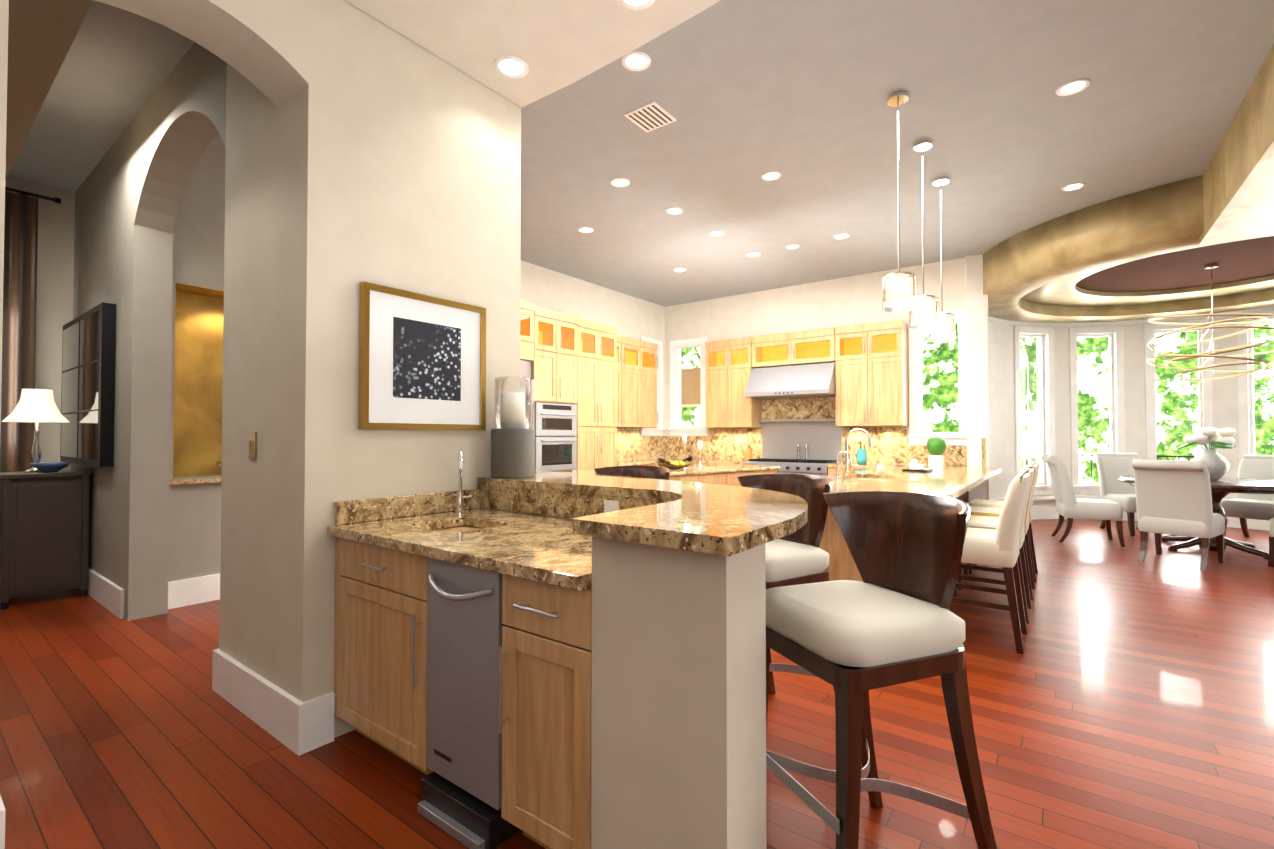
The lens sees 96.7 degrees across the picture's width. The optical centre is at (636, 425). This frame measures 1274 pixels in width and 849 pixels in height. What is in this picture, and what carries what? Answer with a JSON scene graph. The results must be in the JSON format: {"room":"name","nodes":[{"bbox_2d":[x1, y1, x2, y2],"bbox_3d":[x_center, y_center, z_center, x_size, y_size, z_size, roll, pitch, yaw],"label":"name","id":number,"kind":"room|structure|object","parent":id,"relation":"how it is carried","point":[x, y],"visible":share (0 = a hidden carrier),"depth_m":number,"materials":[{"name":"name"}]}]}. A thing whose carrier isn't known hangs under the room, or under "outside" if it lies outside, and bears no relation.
{"room":"dining room and kitchen","nodes":[
{"label":"dining room and kitchen","id":0,"kind":"room"},
{"bbox_2d":[5,176,74,469],"bbox_3d":[-5.805,-0.404,4.561,0.150,3.550,1.780,-1,-1,37],"label":"wall","id":1,"kind":"structure","parent":0,"point":[55,272],"depth_m":5.13,"materials":[{"name":"beige paint"}]},
{"bbox_2d":[0,187,60,471],"bbox_3d":[-5.668,-0.362,4.551,0.076,3.425,1.430,-1,-1,37],"label":"curtain","id":2,"kind":"object","parent":1,"relation":"hanging from","point":[19,300],"visible":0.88,"depth_m":4.92,"materials":[{"name":"brown fabric"}]},
{"bbox_2d":[0,0,309,432],"bbox_3d":[-3.254,-0.481,0.087,0.300,3.550,5.880,-1,-1,37],"label":"wall","id":3,"kind":"structure","parent":0,"point":[262,46],"depth_m":2.25,"materials":[{"name":"beige paint"}]},
{"bbox_2d":[0,799,4,848],"bbox_3d":[-3.370,1.187,-0.365,0.022,0.200,5.062,-1,-1,37],"label":"baseboard","id":4,"kind":"structure","parent":3,"relation":"attached to","point":[2,809],"depth_m":1.65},
{"bbox_2d":[124,42,226,620],"bbox_3d":[-2.825,-0.421,3.577,1.900,3.550,0.220,-1,-1,37],"label":"wall","id":5,"kind":"structure","parent":0,"point":[178,124],"depth_m":4.01,"materials":[{"name":"beige paint"}]},
{"bbox_2d":[88,567,118,615],"bbox_3d":[-4.441,1.272,4.608,1.942,0.200,0.022,-1,-1,37],"label":"baseboard","id":6,"kind":"structure","parent":5,"relation":"attached to","point":[101,589],"depth_m":4.32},
{"bbox_2d":[116,573,219,618],"bbox_3d":[-2.923,1.279,4.983,0.022,0.200,2.442,-1,-1,37],"label":"baseboard","id":7,"kind":"structure","parent":5,"relation":"attached to","point":[191,591],"depth_m":4.32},
{"bbox_2d":[345,0,719,107],"bbox_3d":[0.820,-2.120,-2.207,8.995,0.348,7.050,-1,-1,37],"label":"ceiling soffit","id":8,"kind":"structure","parent":0,"point":[555,45],"depth_m":2.68,"materials":[{"name":"beige paint"}]},
{"bbox_2d":[493,55,528,78],"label":"recessed light","id":9,"kind":"object","parent":8,"relation":"attached to","point":[513,67],"depth_m":2.93,"materials":[{"name":"white"}]},
{"bbox_2d":[617,0,654,9],"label":"recessed light","id":10,"kind":"object","parent":8,"relation":"attached to","point":[629,4],"depth_m":2.50,"materials":[{"name":"white"}]},
{"bbox_2d":[520,260,664,459],"bbox_3d":[-0.951,-0.343,8.120,0.150,3.550,4.900,-1,-1,37],"label":"wall","id":11,"kind":"structure","parent":0,"point":[628,316],"depth_m":8.45,"materials":[{"name":"beige paint"}]},
{"bbox_2d":[616,335,657,427],"bbox_3d":[-0.216,-0.649,8.644,0.393,1.340,1.390,-1,-1,37],"label":"upper cabinet","id":12,"kind":"object","parent":11,"relation":"attached to","point":[637,364],"visible":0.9,"depth_m":8.70,"materials":[{"name":"brown wood"}]},
{"bbox_2d":[640,336,664,434],"bbox_3d":[0.207,-0.655,9.620,0.210,1.635,0.660,-1,-1,37],"label":"window","id":13,"kind":"structure","parent":11,"relation":"in","point":[658,429],"depth_m":9.76,"materials":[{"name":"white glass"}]},
{"bbox_2d":[480,507,766,848],"bbox_3d":[-0.272,0.817,2.224,1.877,1.028,0.910,-1,-1,37],"label":"wall","id":14,"kind":"structure","parent":0,"point":[678,726],"depth_m":1.40,"materials":[{"name":"beige paint"}]},
{"bbox_2d":[478,471,807,555],"bbox_3d":[-0.336,0.286,2.493,2.370,0.040,1.370,-1,-1,37],"label":"bar","id":15,"kind":"object","parent":14,"relation":"on","point":[724,520],"visible":0.94,"depth_m":1.64,"materials":[{"name":"stone"}]},
{"bbox_2d":[491,376,534,477],"bbox_3d":[-0.668,0.009,3.055,0.232,0.530,0.232,-1,-1,37],"label":"candle holder","id":16,"kind":"object","parent":15,"relation":"on","point":[512,443],"visible":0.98,"depth_m":2.98,"materials":[{"name":"silver metal"}]},
{"bbox_2d":[0,519,1273,848],"bbox_3d":[1.801,1.430,4.465,15.900,0.120,19.400,-1,-1,37],"label":"floor","id":17,"kind":"structure","parent":0,"point":[1124,699],"depth_m":2.44,"materials":[{"name":"brown wood"}]},
{"bbox_2d":[0,389,91,609],"bbox_3d":[-4.759,0.540,4.542,0.492,1.661,0.490,-1,-1,37],"label":"sideboard","id":18,"kind":"object","parent":17,"relation":"on","point":[44,527],"visible":1,"depth_m":4.42,"materials":[{"name":"brown wood"}]},
{"bbox_2d":[2,389,68,471],"bbox_3d":[-4.815,0.040,4.549,0.380,0.660,0.380,-1,-1,37],"label":"table lamp","id":19,"kind":"object","parent":18,"relation":"on","point":[34,405],"depth_m":4.49,"materials":[{"name":"white fabric"}]},
{"bbox_2d":[30,462,70,472],"bbox_3d":[-4.643,0.331,4.490,0.226,0.075,0.230,-1,-1,37],"label":"bowl","id":20,"kind":"object","parent":18,"relation":"on","point":[49,467],"depth_m":4.46,"materials":[{"name":"blue ceramic"}]},
{"bbox_2d":[70,123,225,588],"bbox_3d":[-3.766,-0.385,5.657,2.100,3.550,2.420,-1,-1,37],"label":"wall block","id":21,"kind":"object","parent":17,"relation":"on","point":[101,236],"visible":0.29,"depth_m":4.47,"materials":[{"name":"grey paint"}]},
{"bbox_2d":[60,302,115,466],"bbox_3d":[-4.550,-0.297,4.675,1.520,1.220,0.085,-1,-1,37],"label":"mirror","id":22,"kind":"object","parent":21,"relation":"attached to","point":[88,381],"visible":0.96,"depth_m":4.39,"materials":[{"name":"grey mirror"}]},
{"bbox_2d":[170,461,221,484],"bbox_3d":[-3.379,0.370,4.616,0.348,0.154,0.760,-1,-1,37],"label":"niche shelf","id":23,"kind":"object","parent":21,"relation":"attached to","point":[196,481],"visible":0.15,"depth_m":4.35,"materials":[{"name":"stone"}]},
{"bbox_2d":[216,461,221,467],"bbox_3d":[-3.369,0.354,4.672,0.167,0.120,0.170,-1,-1,37],"label":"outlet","id":24,"kind":"object","parent":23,"relation":"on","point":[219,463],"depth_m":4.60,"materials":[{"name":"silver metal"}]},
{"bbox_2d":[219,0,520,737],"bbox_3d":[-1.403,-0.429,3.099,0.950,3.550,1.160,-1,-1,37],"label":"wall block","id":25,"kind":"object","parent":17,"relation":"on","point":[374,151],"visible":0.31,"depth_m":2.61,"materials":[{"name":"beige paint"}]},
{"bbox_2d":[248,432,256,459],"bbox_3d":[-1.806,0.093,2.660,0.080,0.130,0.010,-1,-1,37],"label":"switch plate","id":26,"kind":"object","parent":25,"relation":"attached to","point":[252,443],"visible":0.98,"depth_m":2.65,"materials":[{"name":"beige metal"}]},
{"bbox_2d":[212,649,311,755],"bbox_3d":[-1.744,1.237,2.587,0.960,0.200,0.022,-1,-1,37],"label":"baseboard","id":27,"kind":"structure","parent":25,"relation":"attached to","point":[294,724],"depth_m":2.50,"materials":[{"name":"white wood"}]},
{"bbox_2d":[359,281,485,429],"bbox_3d":[-1.022,-0.307,2.780,0.031,0.655,0.670,-1,-1,37],"label":"picture frame","id":28,"kind":"object","parent":25,"relation":"attached to","point":[422,361],"visible":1,"depth_m":2.74,"materials":[{"name":"gold metal"}]},
{"bbox_2d":[328,449,666,848],"bbox_3d":[-0.501,0.717,2.264,1.464,1.230,0.816,-1,-1,37],"label":"base cabinet","id":29,"kind":"object","parent":17,"relation":"on","point":[463,651],"depth_m":1.90,"materials":[{"name":"brown wood"}]},
{"bbox_2d":[454,449,472,514],"bbox_3d":[-0.843,0.269,2.708,0.133,0.319,0.107,-1,-1,37],"label":"bar faucet","id":30,"kind":"object","parent":29,"relation":"on","point":[460,497],"depth_m":2.74,"materials":[{"name":"silver metal"}]},
{"bbox_2d":[520,299,617,470],"bbox_3d":[-1.240,-0.007,6.988,0.717,2.840,2.470,-1,-1,37],"label":"tall cabinet","id":31,"kind":"object","parent":17,"relation":"on","point":[568,364],"visible":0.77,"depth_m":7.10,"materials":[{"name":"brown wood"}]},
{"bbox_2d":[520,360,533,428],"bbox_3d":[-1.687,0.315,6.370,0.697,2.135,0.907,-1,-1,37],"label":"fridge","id":32,"kind":"object","parent":31,"relation":"in","point":[526,366],"depth_m":6.52,"materials":[{"name":"grey metal"}]},
{"bbox_2d":[534,402,576,470],"bbox_3d":[-1.187,0.139,7.033,0.666,0.820,0.690,-1,-1,37],"label":"wall oven","id":33,"kind":"object","parent":31,"relation":"in","point":[555,423],"depth_m":6.84,"materials":[{"name":"grey metal"}]},
{"bbox_2d":[594,465,669,479],"bbox_3d":[-0.090,0.793,3.237,0.559,1.110,0.560,-1,-1,37],"label":"bar stool","id":34,"kind":"object","parent":17,"relation":"on","point":[652,472],"visible":0.08,"depth_m":3.46,"materials":[{"name":"brown wood"}]},
{"bbox_2d":[617,428,676,465],"bbox_3d":[0.072,0.735,8.772,0.677,1.416,1.980,-1,-1,37],"label":"backsplash","id":35,"kind":"structure","parent":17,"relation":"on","point":[631,446],"depth_m":9.23,"materials":[{"name":"brown stone"}]},
{"bbox_2d":[548,463,779,485],"bbox_3d":[0.360,0.948,6.488,2.899,0.908,1.017,1,-1,-40],"label":"kitchen island","id":36,"kind":"object","parent":17,"relation":"on","point":[722,474],"visible":0.06,"depth_m":6.41,"materials":[{"name":"beige stone"}]},
{"bbox_2d":[657,456,693,469],"bbox_3d":[0.426,0.409,6.200,0.213,0.143,0.598,-1,-1,37],"label":"fruit bowl","id":37,"kind":"object","parent":36,"relation":"on","point":[684,463],"visible":0.94,"depth_m":6.14,"materials":[{"name":"brown wood"}]},
{"bbox_2d":[682,435,686,459],"bbox_3d":[0.593,0.307,7.075,0.088,0.392,0.090,-1,-1,37],"label":"candlestick","id":38,"kind":"object","parent":36,"relation":"on","point":[684,441],"depth_m":7.06,"materials":[{"name":"silver metal"}]},
{"bbox_2d":[696,441,702,465],"bbox_3d":[0.789,0.347,7.108,0.088,0.312,0.090,-1,-1,37],"label":"candlestick","id":39,"kind":"object","parent":36,"relation":"on","point":[699,448],"depth_m":7.09,"materials":[{"name":"silver metal"}]},
{"bbox_2d":[677,396,835,464],"bbox_3d":[2.268,0.505,8.129,4.967,1.855,0.699,-1,-1,37],"label":"backsplash","id":40,"kind":"structure","parent":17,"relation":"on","point":[721,445],"depth_m":8.76,"materials":[{"name":"brown stone"}]},
{"bbox_2d":[737,474,834,736],"bbox_3d":[0.589,0.781,2.517,0.633,1.110,0.687,-1,-1,37],"label":"bar stool","id":41,"kind":"object","parent":17,"relation":"on","point":[799,556],"visible":0.42,"depth_m":2.48,"materials":[{"name":"brown wood"}]},
{"bbox_2d":[743,458,841,476],"bbox_3d":[2.214,0.960,8.127,1.212,0.945,0.707,-1,-1,37],"label":"range","id":42,"kind":"object","parent":17,"relation":"on","point":[805,466],"visible":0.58,"depth_m":7.83,"materials":[{"name":"grey metal"}]},
{"bbox_2d":[797,444,799,458],"bbox_3d":[2.391,0.393,8.390,0.054,0.255,0.054,0,-1,22],"label":"pepper mill","id":43,"kind":"object","parent":42,"relation":"on","point":[798,446],"depth_m":8.38,"materials":[{"name":"silver metal"}]},
{"bbox_2d":[805,444,807,459],"bbox_3d":[2.487,0.392,8.318,0.054,0.255,0.054,0,-1,22],"label":"pepper mill","id":44,"kind":"object","parent":42,"relation":"on","point":[806,451],"depth_m":8.30,"materials":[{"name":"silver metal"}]},
{"bbox_2d":[753,424,1000,581],"bbox_3d":[2.637,0.707,5.501,1.230,1.361,4.140,-1,-1,37],"label":"kitchen island","id":45,"kind":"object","parent":17,"relation":"on","point":[789,425],"depth_m":7.23,"materials":[{"name":"beige stone"}]},
{"bbox_2d":[835,428,870,475],"bbox_3d":[2.088,0.248,5.416,0.262,0.453,0.489,-1,-1,37],"label":"kitchen faucet","id":46,"kind":"object","parent":45,"relation":"on","point":[845,473],"depth_m":5.49,"materials":[{"name":"silver metal"}]},
{"bbox_2d":[857,442,866,463],"bbox_3d":[3.012,0.361,7.600,0.130,0.301,0.130,-1,-1,37],"label":"utensil holder","id":47,"kind":"object","parent":45,"relation":"on","point":[861,456],"visible":0.98,"depth_m":7.55,"materials":[{"name":"teal ceramic"}]},
{"bbox_2d":[877,455,883,472],"bbox_3d":[2.464,0.388,5.735,0.068,0.184,0.070,-1,-1,37],"label":"soap bottle","id":48,"kind":"object","parent":45,"relation":"on","point":[880,468],"visible":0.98,"depth_m":5.71,"materials":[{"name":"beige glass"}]},
{"bbox_2d":[902,460,932,471],"bbox_3d":[3.030,0.431,6.123,0.240,0.110,0.340,-1,-1,37],"label":"tray","id":49,"kind":"object","parent":45,"relation":"on","point":[914,466],"visible":1,"depth_m":6.05,"materials":[{"name":"white ceramic"}]},
{"bbox_2d":[927,437,945,466],"bbox_3d":[3.720,0.320,7.045,0.220,0.365,0.220,-1,-1,37],"label":"potted plant","id":50,"kind":"object","parent":45,"relation":"on","point":[936,446],"visible":0.98,"depth_m":6.97,"materials":[{"name":"green plant"}]},
{"bbox_2d":[766,491,996,848],"bbox_3d":[0.683,0.767,1.681,0.695,1.110,0.724,-1,-1,37],"label":"bar stool","id":51,"kind":"object","parent":17,"relation":"on","point":[890,619],"visible":0.96,"depth_m":1.56,"materials":[{"name":"brown wood"}]},
{"bbox_2d":[951,473,1029,653],"bbox_3d":[2.215,0.834,3.690,0.565,1.045,0.480,-1,-1,37],"label":"bar stool","id":52,"kind":"object","parent":17,"relation":"on","point":[999,546],"visible":0.67,"depth_m":3.43,"materials":[{"name":"white leather"}]},
{"bbox_2d":[948,468,1033,623],"bbox_3d":[2.623,0.843,4.234,0.565,1.045,0.480,-1,-1,37],"label":"bar stool","id":53,"kind":"object","parent":17,"relation":"on","point":[982,522],"visible":0.42,"depth_m":4.12,"materials":[{"name":"brown wood"}]},
{"bbox_2d":[957,465,1037,600],"bbox_3d":[3.030,0.852,4.778,0.565,1.045,0.480,-1,-1,37],"label":"bar stool","id":54,"kind":"object","parent":17,"relation":"on","point":[985,511],"visible":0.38,"depth_m":4.70,"materials":[{"name":"brown wood"}]},
{"bbox_2d":[968,462,1039,582],"bbox_3d":[3.438,0.862,5.322,0.565,1.045,0.480,-1,-1,37],"label":"bar stool","id":55,"kind":"object","parent":17,"relation":"on","point":[987,503],"visible":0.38,"depth_m":5.25,"materials":[{"name":"brown wood"}]},
{"bbox_2d":[1041,454,1124,546],"bbox_3d":[5.457,0.888,6.974,0.718,1.050,0.560,0,-1,27],"label":"dining chair","id":56,"kind":"object","parent":17,"relation":"on","point":[1070,506],"visible":1,"depth_m":6.81,"materials":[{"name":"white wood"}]},
{"bbox_2d":[1093,453,1176,535],"bbox_3d":[6.662,0.899,7.619,0.560,1.050,0.718,0,-1,7],"label":"dining chair","id":57,"kind":"object","parent":17,"relation":"on","point":[1112,468],"visible":0.52,"depth_m":7.77,"materials":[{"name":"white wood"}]},
{"bbox_2d":[1132,459,1224,570],"bbox_3d":[5.523,0.867,5.785,0.718,1.050,0.560,1,-1,-33],"label":"dining chair","id":58,"kind":"object","parent":17,"relation":"on","point":[1173,497],"visible":1,"depth_m":5.63,"materials":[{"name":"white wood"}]},
{"bbox_2d":[1119,476,1273,559],"bbox_3d":[6.520,1.011,6.434,1.600,0.785,1.600,-1,-1,37],"label":"dining table","id":59,"kind":"object","parent":17,"relation":"on","point":[1222,488],"visible":0.54,"depth_m":6.31,"materials":[{"name":"wood"}]},
{"bbox_2d":[1178,427,1236,479],"bbox_3d":[6.532,0.315,6.489,0.503,0.606,0.520,-1,-1,37],"label":"flower vase","id":60,"kind":"object","parent":59,"relation":"on","point":[1217,464],"visible":0.96,"depth_m":6.39,"materials":[{"name":"white ceramic"}]},
{"bbox_2d":[1220,454,1273,537],"bbox_3d":[7.615,0.886,6.904,0.718,1.050,0.560,0,-1,-23],"label":"dining chair","id":61,"kind":"object","parent":17,"relation":"on","point":[1243,507],"visible":0.71,"depth_m":6.97,"materials":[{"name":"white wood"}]},
{"bbox_2d":[1268,518,1273,566],"bbox_3d":[6.482,0.858,5.246,0.560,1.050,0.718,0,-1,2],"label":"dining chair","id":62,"kind":"object","parent":17,"relation":"on","point":[1271,546],"visible":1,"depth_m":5.56,"materials":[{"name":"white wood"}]},
{"bbox_2d":[8,0,1273,306],"bbox_3d":[1.801,-2.255,4.528,15.900,0.150,19.400,-1,-1,37],"label":"ceiling","id":63,"kind":"structure","parent":0,"point":[746,94],"depth_m":4.16,"materials":[{"name":"white paint"}]},
{"bbox_2d":[5,0,92,179],"bbox_3d":[-4.068,-1.954,3.029,4.500,0.497,1.070,-1,-1,37],"label":"ceiling beam","id":64,"kind":"structure","parent":63,"relation":"attached to","point":[42,34],"depth_m":2.60,"materials":[{"name":"brown paint"}]},
{"bbox_2d":[577,227,593,232],"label":"recessed light","id":65,"kind":"object","parent":63,"relation":"in","point":[582,229],"depth_m":6.21,"materials":[{"name":"white"}]},
{"bbox_2d":[610,178,629,186],"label":"recessed light","id":66,"kind":"object","parent":63,"relation":"in","point":[616,182],"depth_m":5.06,"materials":[{"name":"white"}]},
{"bbox_2d":[621,51,650,70],"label":"recessed light","id":67,"kind":"object","parent":63,"relation":"in","point":[634,60],"depth_m":3.42,"materials":[{"name":"white"}]},
{"bbox_2d":[624,102,676,131],"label":"air vent","id":68,"kind":"object","parent":63,"relation":"in","point":[651,116],"depth_m":4.01,"materials":[{"name":"white metal"}]},
{"bbox_2d":[666,207,682,214],"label":"recessed light","id":69,"kind":"object","parent":63,"relation":"in","point":[673,210],"depth_m":5.68,"materials":[{"name":"white"}]},
{"bbox_2d":[709,231,724,236],"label":"recessed light","id":70,"kind":"object","parent":63,"relation":"in","point":[714,233],"depth_m":6.33,"materials":[{"name":"white"}]},
{"bbox_2d":[760,171,781,180],"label":"recessed light","id":71,"kind":"object","parent":63,"relation":"in","point":[771,175],"depth_m":4.93,"materials":[{"name":"white"}]},
{"bbox_2d":[834,233,849,238],"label":"recessed light","id":72,"kind":"object","parent":63,"relation":"in","point":[840,236],"depth_m":6.43,"materials":[{"name":"white"}]},
{"bbox_2d":[882,91,916,311],"bbox_3d":[1.737,-1.481,3.763,0.210,1.417,0.210,-1,-1,37],"label":"pendant light","id":73,"kind":"object","parent":63,"relation":"hanging from","point":[899,291],"visible":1,"depth_m":3.73,"materials":[{"name":"white glass"}]},
{"bbox_2d":[909,140,938,328],"bbox_3d":[2.207,-1.471,4.373,0.210,1.417,0.210,-1,-1,37],"label":"pendant light","id":74,"kind":"object","parent":63,"relation":"hanging from","point":[923,313],"visible":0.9,"depth_m":4.33,"materials":[{"name":"white glass"}]},
{"bbox_2d":[929,176,955,341],"bbox_3d":[2.676,-1.460,4.983,0.210,1.417,0.210,-1,-1,37],"label":"pendant light","id":75,"kind":"object","parent":63,"relation":"hanging from","point":[945,329],"visible":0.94,"depth_m":4.94,"materials":[{"name":"white glass"}]},
{"bbox_2d":[1056,78,1089,95],"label":"recessed light","id":76,"kind":"object","parent":63,"relation":"in","point":[1072,87],"depth_m":3.67,"materials":[{"name":"white"}]},
{"bbox_2d":[1061,182,1085,191],"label":"recessed light","id":77,"kind":"object","parent":63,"relation":"in","point":[1075,186],"depth_m":5.14,"materials":[{"name":"white"}]},
{"bbox_2d":[983,175,1273,322],"bbox_3d":[6.620,-1.893,6.534,4.740,0.496,4.740,-1,-1,37],"label":"ceiling soffit","id":78,"kind":"object","parent":63,"relation":"attached to","point":[1037,273],"visible":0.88,"depth_m":6.23,"materials":[{"name":"gold metal"}]},
{"bbox_2d":[1198,44,1273,244],"bbox_3d":[3.672,-2.004,-1.316,5.500,0.547,11.900,-1,-1,37],"label":"ceiling soffit","id":79,"kind":"structure","parent":63,"relation":"attached to","point":[1238,189],"depth_m":4.03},
{"bbox_2d":[745,444,751,459],"bbox_3d":[1.740,0.409,8.821,0.080,0.248,0.090,-1,-1,37],"label":"knife block","id":80,"kind":"object","parent":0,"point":[748,453],"visible":0.96,"depth_m":8.79,"materials":[{"name":"brown wood"}]},
{"bbox_2d":[692,463,864,475],"bbox_3d":[2.030,1.001,8.289,3.110,0.868,0.678,-1,-1,37],"label":"countertop","id":81,"kind":"structure","parent":0,"point":[831,468],"depth_m":7.46,"materials":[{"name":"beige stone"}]},
{"bbox_2d":[665,258,989,502],"bbox_3d":[2.462,-0.336,8.530,4.821,3.550,0.150,-1,-1,37],"label":"wall","id":82,"kind":"structure","parent":0,"point":[846,301],"depth_m":8.38,"materials":[{"name":"beige paint"}]},
{"bbox_2d":[668,337,707,434],"bbox_3d":[0.900,-0.654,9.669,0.760,1.635,0.210,-1,-1,37],"label":"window","id":83,"kind":"structure","parent":82,"relation":"in","point":[676,348],"depth_m":9.75,"materials":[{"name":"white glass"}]},
{"bbox_2d":[706,360,760,427],"bbox_3d":[1.514,-0.457,8.922,0.795,0.965,0.355,-1,-1,37],"label":"upper cabinet","id":84,"kind":"object","parent":82,"relation":"attached to","point":[727,406],"depth_m":8.76,"materials":[{"name":"brown wood"}]},
{"bbox_2d":[744,362,835,398],"bbox_3d":[2.252,-0.649,8.205,1.236,0.445,0.620,-1,-1,37],"label":"range hood","id":85,"kind":"object","parent":82,"relation":"attached to","point":[807,380],"visible":1,"depth_m":8.04,"materials":[{"name":"metal"}]},
{"bbox_2d":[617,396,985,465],"bbox_3d":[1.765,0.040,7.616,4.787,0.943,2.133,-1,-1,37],"label":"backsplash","id":86,"kind":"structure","parent":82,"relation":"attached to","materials":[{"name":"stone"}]},
{"bbox_2d":[833,348,908,426],"bbox_3d":[3.174,-0.478,7.678,0.855,0.965,0.355,-1,-1,37],"label":"upper cabinet","id":87,"kind":"object","parent":82,"relation":"attached to","point":[870,360],"depth_m":7.51,"materials":[{"name":"brown wood"}]},
{"bbox_2d":[907,309,977,444],"bbox_3d":[3.969,-0.613,7.368,0.810,1.715,0.210,-1,-1,37],"label":"window","id":88,"kind":"structure","parent":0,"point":[917,435],"depth_m":7.50,"materials":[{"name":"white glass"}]},
{"bbox_2d":[958,255,1273,505],"bbox_3d":[7.060,-0.360,7.127,5.061,3.550,3.581,-1,-1,37],"label":"wall","id":89,"kind":"structure","parent":0,"point":[971,355],"depth_m":8.50,"materials":[{"name":"beige paint"}]},
{"bbox_2d":[990,495,1268,530],"bbox_3d":[7.264,1.240,7.370,4.672,0.360,2.512,-1,-1,37],"label":"baseboard","id":90,"kind":"structure","parent":89,"relation":"attached to","point":[1044,512],"depth_m":8.69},
{"bbox_2d":[1076,236,1273,291],"bbox_3d":[6.620,-1.998,6.536,2.498,0.286,2.498,-1,-1,37],"label":"ceiling","id":91,"kind":"structure","parent":0,"point":[1241,260],"depth_m":6.72,"materials":[{"name":"brown paint"}]},
{"bbox_2d":[1147,263,1273,380],"bbox_3d":[6.667,-1.199,6.515,1.222,1.310,1.232,-1,-1,37],"label":"chandelier","id":92,"kind":"object","parent":91,"relation":"hanging from","point":[1211,354],"visible":1,"depth_m":6.49,"materials":[{"name":"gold metal"}]},
{"label":"outside","id":93,"kind":"structure","parent":0,"visible":0},
{"bbox_2d":[681,367,700,406],"bbox_3d":[1.928,-0.767,11.094,2.800,0.700,1.200,-1,-1,37],"label":"roof","id":94,"kind":"structure","parent":93,"point":[688,383],"depth_m":11.02,"materials":[{"name":"brown tile"}]},
{"bbox_2d":[681,322,1273,481],"bbox_3d":[5.131,-1.065,8.261,14.470,7.000,9.000,-1,-1,37],"label":"trees","id":95,"kind":"object","parent":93,"point":[947,381],"depth_m":10.30,"materials":[{"name":"green plant"}]}
]}

